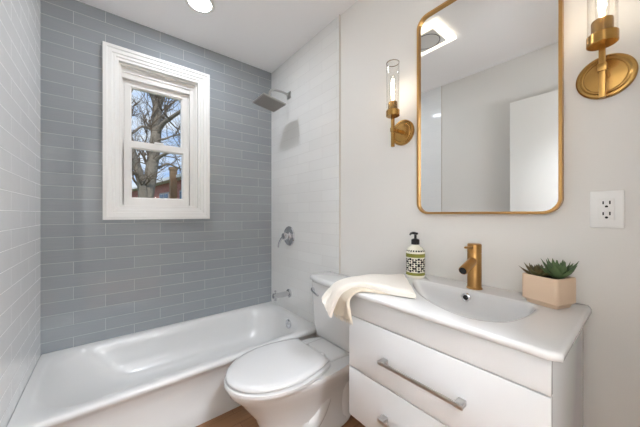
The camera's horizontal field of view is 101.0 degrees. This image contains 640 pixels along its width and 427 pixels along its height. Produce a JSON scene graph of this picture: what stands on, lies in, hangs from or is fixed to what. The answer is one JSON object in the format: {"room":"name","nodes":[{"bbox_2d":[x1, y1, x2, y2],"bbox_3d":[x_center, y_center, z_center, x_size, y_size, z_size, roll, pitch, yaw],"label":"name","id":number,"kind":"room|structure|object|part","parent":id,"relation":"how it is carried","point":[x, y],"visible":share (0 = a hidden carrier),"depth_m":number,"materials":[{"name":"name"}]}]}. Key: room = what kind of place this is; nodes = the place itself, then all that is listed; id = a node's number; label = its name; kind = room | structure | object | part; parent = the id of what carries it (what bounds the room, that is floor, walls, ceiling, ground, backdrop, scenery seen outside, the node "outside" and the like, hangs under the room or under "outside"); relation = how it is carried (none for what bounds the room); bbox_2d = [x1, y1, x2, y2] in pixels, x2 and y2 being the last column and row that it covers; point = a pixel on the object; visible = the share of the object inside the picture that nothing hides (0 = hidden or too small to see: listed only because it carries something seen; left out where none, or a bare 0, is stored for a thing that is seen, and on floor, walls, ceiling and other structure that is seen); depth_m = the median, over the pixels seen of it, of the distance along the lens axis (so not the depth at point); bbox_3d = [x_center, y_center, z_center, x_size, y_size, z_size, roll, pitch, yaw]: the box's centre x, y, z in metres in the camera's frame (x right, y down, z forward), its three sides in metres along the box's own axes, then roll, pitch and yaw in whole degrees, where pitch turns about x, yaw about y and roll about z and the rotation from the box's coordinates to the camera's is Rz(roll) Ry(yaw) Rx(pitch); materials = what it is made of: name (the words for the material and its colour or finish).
{"room":"bathroom","nodes":[
{"label":"bathroom","id":0,"kind":"room"},
{"bbox_2d":[40,0,270,355],"bbox_3d":[-1.095,-0.091,2.080,1.732,2.483,0.140,0,0,-39],"label":"wall","id":1,"kind":"structure","parent":0,"point":[100,279],"depth_m":1.81,"materials":[{"name":"grey tile"}]},
{"bbox_2d":[103,41,209,219],"bbox_3d":[-1.198,-0.541,1.981,0.667,1.160,0.163,0,0,-39],"label":"window","id":2,"kind":"structure","parent":1,"relation":"in","point":[125,70],"depth_m":1.92,"materials":[{"name":"white paint"}]},
{"bbox_3d":[-1.240,-0.722,2.013,0.408,0.464,0.034,0,0,-39],"label":"sash","id":3,"kind":"part","parent":2,"relation":"part of","materials":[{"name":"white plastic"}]},
{"bbox_3d":[-1.217,-0.290,1.984,0.414,0.457,0.034,0,0,-39],"label":"sash","id":4,"kind":"part","parent":2,"relation":"part of","materials":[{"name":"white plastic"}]},
{"bbox_2d":[77,0,357,72],"bbox_3d":[0.107,-1.383,0.591,2.124,0.100,3.987,0,0,-39],"label":"ceiling","id":5,"kind":"structure","parent":0,"point":[261,34],"depth_m":1.84,"materials":[{"name":"white paint"}]},
{"bbox_2d":[185,0,214,13],"bbox_3d":[-0.758,-1.330,1.668,0.176,0.006,0.176,0,0,-39],"label":"recessed light","id":6,"kind":"object","parent":5,"relation":"in","point":[200,6],"visible":1,"depth_m":1.68,"materials":[{"name":"white paint"}]},
{"bbox_2d":[196,406,364,426],"bbox_3d":[0.107,1.200,0.591,2.124,0.100,3.987,0,0,-39],"label":"floor","id":7,"kind":"structure","parent":0,"point":[239,416],"depth_m":1.46,"materials":[{"name":"brown wood"}]},
{"bbox_2d":[7,301,316,426],"bbox_3d":[-0.819,0.988,1.737,1.514,0.324,0.739,0,0,-39],"label":"bathtub","id":8,"kind":"object","parent":7,"relation":"on","point":[172,375],"visible":0.86,"depth_m":1.54,"materials":[{"name":"white ceramic"}]},
{"bbox_3d":[-0.255,0.878,2.105,0.016,0.072,0.072,0,0,-39],"label":"overflow plate","id":9,"kind":"part","parent":8,"relation":"part of","materials":[{"name":"silver metal"}]},
{"bbox_2d":[224,271,350,426],"bbox_3d":[-0.103,0.773,1.416,0.802,0.754,0.448,0,0,-39],"label":"toilet","id":10,"kind":"object","parent":7,"relation":"on","point":[294,382],"visible":0.91,"depth_m":1.31,"materials":[{"name":"white ceramic"}]},
{"bbox_3d":[-0.228,0.773,1.316,0.482,0.024,0.404,0,0,-39],"label":"seat","id":11,"kind":"part","parent":10,"relation":"part of","materials":[{"name":"white plastic"}]},
{"bbox_3d":[-0.229,0.745,1.315,0.465,0.024,0.392,0,0,-39],"label":"lid","id":12,"kind":"part","parent":10,"relation":"part of","materials":[{"name":"white plastic"}]},
{"bbox_3d":[-0.034,0.485,1.645,0.021,0.039,0.096,0,0,-26],"label":"flush lever","id":13,"kind":"part","parent":10,"relation":"part of","materials":[{"name":"silver metal"}]},
{"bbox_3d":[0.129,0.414,1.602,0.207,0.036,0.448,0,0,-39],"label":"tank lid","id":14,"kind":"part","parent":10,"relation":"part of","materials":[{"name":"white ceramic"}]},
{"bbox_3d":[0.132,0.602,1.605,0.184,0.339,0.426,0,0,-39],"label":"tank","id":15,"kind":"part","parent":10,"relation":"part of","materials":[{"name":"white ceramic"}]},
{"bbox_2d":[341,0,639,426],"bbox_3d":[0.709,-0.091,1.139,0.100,2.483,3.887,0,0,-39],"label":"wall","id":16,"kind":"structure","parent":0,"point":[379,209],"depth_m":0.98,"materials":[{"name":"white paint"}]},
{"bbox_2d":[271,15,338,336],"bbox_3d":[-0.162,-0.091,2.137,0.009,2.483,0.940,0,0,-39],"label":"wall tile","id":17,"kind":"structure","parent":16,"relation":"attached to","point":[305,131],"depth_m":2.08,"materials":[{"name":"white tile"}]},
{"bbox_2d":[252,89,290,111],"bbox_3d":[-0.353,-0.943,2.115,0.315,0.190,0.196,0,0,-39],"label":"shower","id":18,"kind":"object","parent":17,"relation":"attached to","point":[264,100],"visible":1,"depth_m":2.07,"materials":[{"name":"silver metal"}]},
{"bbox_3d":[-0.344,-0.959,2.173,0.032,0.136,0.218,0,0,41],"label":"shower arm","id":19,"kind":"part","parent":18,"relation":"part of","materials":[{"name":"silver metal"}]},
{"bbox_2d":[272,289,291,300],"bbox_3d":[-0.322,0.672,2.205,0.155,0.084,0.072,0,0,-39],"label":"tub spout","id":20,"kind":"object","parent":17,"relation":"attached to","point":[275,296],"visible":1,"depth_m":2.19,"materials":[{"name":"silver metal"}]},
{"bbox_2d":[278,226,294,247],"bbox_3d":[-0.291,0.197,2.230,0.074,0.184,0.166,0,0,-39],"label":"shower valve","id":21,"kind":"object","parent":17,"relation":"attached to","point":[288,236],"visible":1,"depth_m":2.22,"materials":[{"name":"silver metal"}]},
{"bbox_2d":[339,14,340,273],"bbox_3d":[0.133,-0.091,1.768,0.010,2.483,0.004,0,0,-39],"label":"trim","id":22,"kind":"structure","parent":16,"relation":"attached to","point":[339,14],"depth_m":1.76,"materials":[{"name":"beige tile"}]},
{"bbox_2d":[386,59,414,146],"bbox_3d":[0.391,-0.553,1.356,0.124,0.426,0.133,0,0,-39],"label":"wall sconce","id":23,"kind":"object","parent":16,"relation":"attached to","point":[402,133],"visible":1,"depth_m":1.34,"materials":[{"name":"gold metal"}]},
{"bbox_3d":[0.369,-0.419,1.338,0.019,0.158,0.019,0,0,-39],"label":"stem","id":24,"kind":"part","parent":23,"relation":"part of","materials":[{"name":"gold metal"}]},
{"bbox_3d":[0.400,-0.428,1.363,0.076,0.024,0.024,0,0,-39],"label":"arm","id":25,"kind":"part","parent":23,"relation":"part of","materials":[{"name":"gold metal"}]},
{"bbox_2d":[349,296,582,426],"bbox_3d":[0.472,0.555,0.944,0.482,0.479,0.616,0,0,-39],"label":"vanity cabinet","id":26,"kind":"object","parent":16,"relation":"attached to","point":[406,370],"visible":0.77,"depth_m":0.77,"materials":[{"name":"white paint"}]},
{"bbox_3d":[0.295,0.706,0.805,0.031,0.014,0.280,0,0,-39],"label":"handle","id":27,"kind":"part","parent":26,"relation":"part of","materials":[{"name":"silver metal"}]},
{"bbox_3d":[0.315,0.700,0.818,0.016,0.190,0.616,0,0,-39],"label":"drawer","id":28,"kind":"part","parent":26,"relation":"part of","materials":[{"name":"white paint"}]},
{"bbox_3d":[0.295,0.507,0.805,0.031,0.014,0.280,0,0,-39],"label":"handle","id":29,"kind":"part","parent":26,"relation":"part of","materials":[{"name":"silver metal"}]},
{"bbox_3d":[0.315,0.357,0.818,0.016,0.082,0.616,0,0,-39],"label":"rail","id":30,"kind":"part","parent":26,"relation":"part of","materials":[{"name":"white paint"}]},
{"bbox_2d":[353,273,591,362],"bbox_3d":[0.485,0.350,0.951,0.482,0.111,0.651,0,0,-39],"label":"countertop","id":31,"kind":"structure","parent":26,"relation":"on","point":[504,317],"depth_m":0.81,"materials":[{"name":"white ceramic"}]},
{"bbox_2d":[322,274,415,324],"bbox_3d":[0.184,0.339,1.088,0.350,0.159,0.305,0,0,10],"label":"towel","id":32,"kind":"object","parent":31,"relation":"on","point":[336,300],"visible":1,"depth_m":1.03,"materials":[{"name":"beige fabric"}]},
{"bbox_2d":[406,232,424,278],"bbox_3d":[0.448,0.189,1.239,0.087,0.212,0.087,0,0,-39],"label":"soap dispenser","id":33,"kind":"object","parent":31,"relation":"on","point":[415,254],"visible":1,"depth_m":1.21,"materials":[{"name":"plastic"}]},
{"bbox_2d":[459,243,482,289],"bbox_3d":[0.582,0.206,1.023,0.137,0.178,0.056,0,0,-39],"label":"faucet","id":34,"kind":"object","parent":31,"relation":"on","point":[472,267],"visible":1,"depth_m":1.02,"materials":[{"name":"gold metal"}]},
{"bbox_3d":[0.569,0.197,1.013,0.103,0.059,0.032,0,0,-39],"label":"spout","id":35,"kind":"part","parent":34,"relation":"part of","materials":[{"name":"gold metal"}]},
{"bbox_2d":[521,258,578,309],"bbox_3d":[0.753,0.219,0.859,0.125,0.150,0.141,0,0,-19],"label":"succulent planter","id":36,"kind":"object","parent":31,"relation":"on","point":[551,286],"visible":1,"depth_m":0.83,"materials":[{"name":"beige ceramic"}]},
{"bbox_3d":[0.744,0.247,0.862,0.096,0.094,0.106,0,0,-19],"label":"pot","id":37,"kind":"part","parent":36,"relation":"part of","materials":[{"name":"beige ceramic"}]},
{"bbox_2d":[417,0,563,213],"bbox_3d":[0.655,-0.479,1.103,0.027,0.961,0.536,0,0,-39],"label":"wall mirror","id":38,"kind":"object","parent":16,"relation":"attached to","point":[490,73],"visible":1,"depth_m":1.06,"materials":[{"name":"gold metal"}]},
{"bbox_2d":[576,0,638,99],"bbox_3d":[0.847,-0.553,0.789,0.124,0.426,0.133,0,0,-39],"label":"wall sconce","id":39,"kind":"object","parent":16,"relation":"attached to","point":[606,76],"visible":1,"depth_m":0.79,"materials":[{"name":"gold metal"}]},
{"bbox_3d":[0.825,-0.419,0.771,0.019,0.158,0.019,0,0,-39],"label":"stem","id":40,"kind":"part","parent":39,"relation":"part of","materials":[{"name":"gold metal"}]},
{"bbox_3d":[0.825,-0.644,0.771,0.064,0.240,0.064,0,0,-39],"label":"lamp shade","id":41,"kind":"part","parent":39,"relation":"part of","materials":[{"name":"clear glass"}]},
{"bbox_2d":[590,190,624,227],"bbox_3d":[0.892,-0.014,0.822,0.010,0.116,0.073,0,0,-39],"label":"power outlet","id":42,"kind":"object","parent":16,"relation":"attached to","point":[607,208],"visible":1,"depth_m":0.82,"materials":[{"name":"white plastic"}]},
{"bbox_2d":[599,198,614,219],"bbox_3d":[0.891,-0.014,0.821,0.005,0.067,0.034,0,0,-39],"label":"receptacle","id":43,"kind":"object","parent":42,"relation":"attached to","point":[606,205],"depth_m":0.82,"materials":[{"name":"white plastic"}]},
{"bbox_3d":[-0.563,-0.092,0.116,0.100,2.483,3.887,0,0,-39],"label":"wall","id":44,"kind":"structure","parent":0,"visible":0},
{"bbox_2d":[0,0,39,426],"bbox_3d":[-1.368,-0.091,1.203,0.009,2.483,0.885,0,0,-39],"label":"wall tile","id":45,"kind":"structure","parent":44,"relation":"attached to","point":[19,19],"depth_m":1.17,"materials":[{"name":"white tile"}]},
{"label":"outside","id":46,"kind":"structure","parent":0,"visible":0},
{"bbox_3d":[-15.696,1.950,27.502,70.000,0.200,57.463,0,0,-39],"label":"ground","id":47,"kind":"structure","parent":46,"visible":0},
{"bbox_2d":[132,173,180,198],"bbox_3d":[-6.530,-0.425,17.094,15.840,4.550,7.840,0,0,43],"label":"brick house","id":48,"kind":"structure","parent":47,"relation":"on","point":[162,190],"depth_m":13.64,"materials":[{"name":"red brick"}]},
{"bbox_2d":[132,89,180,197],"bbox_3d":[-4.233,-2.682,8.060,5.247,8.275,4.611,0,0,21],"label":"bare tree","id":49,"kind":"object","parent":47,"relation":"on","point":[145,181],"visible":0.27,"depth_m":7.82,"materials":[{"name":"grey plant"}]},
{"bbox_2d":[168,167,177,198],"bbox_3d":[-6.390,-0.085,11.500,0.320,3.870,0.320,0,0,-39],"label":"brick chimney","id":50,"kind":"object","parent":47,"relation":"on","point":[172,177],"visible":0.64,"depth_m":11.39,"materials":[{"name":"beige brick"}]}
]}

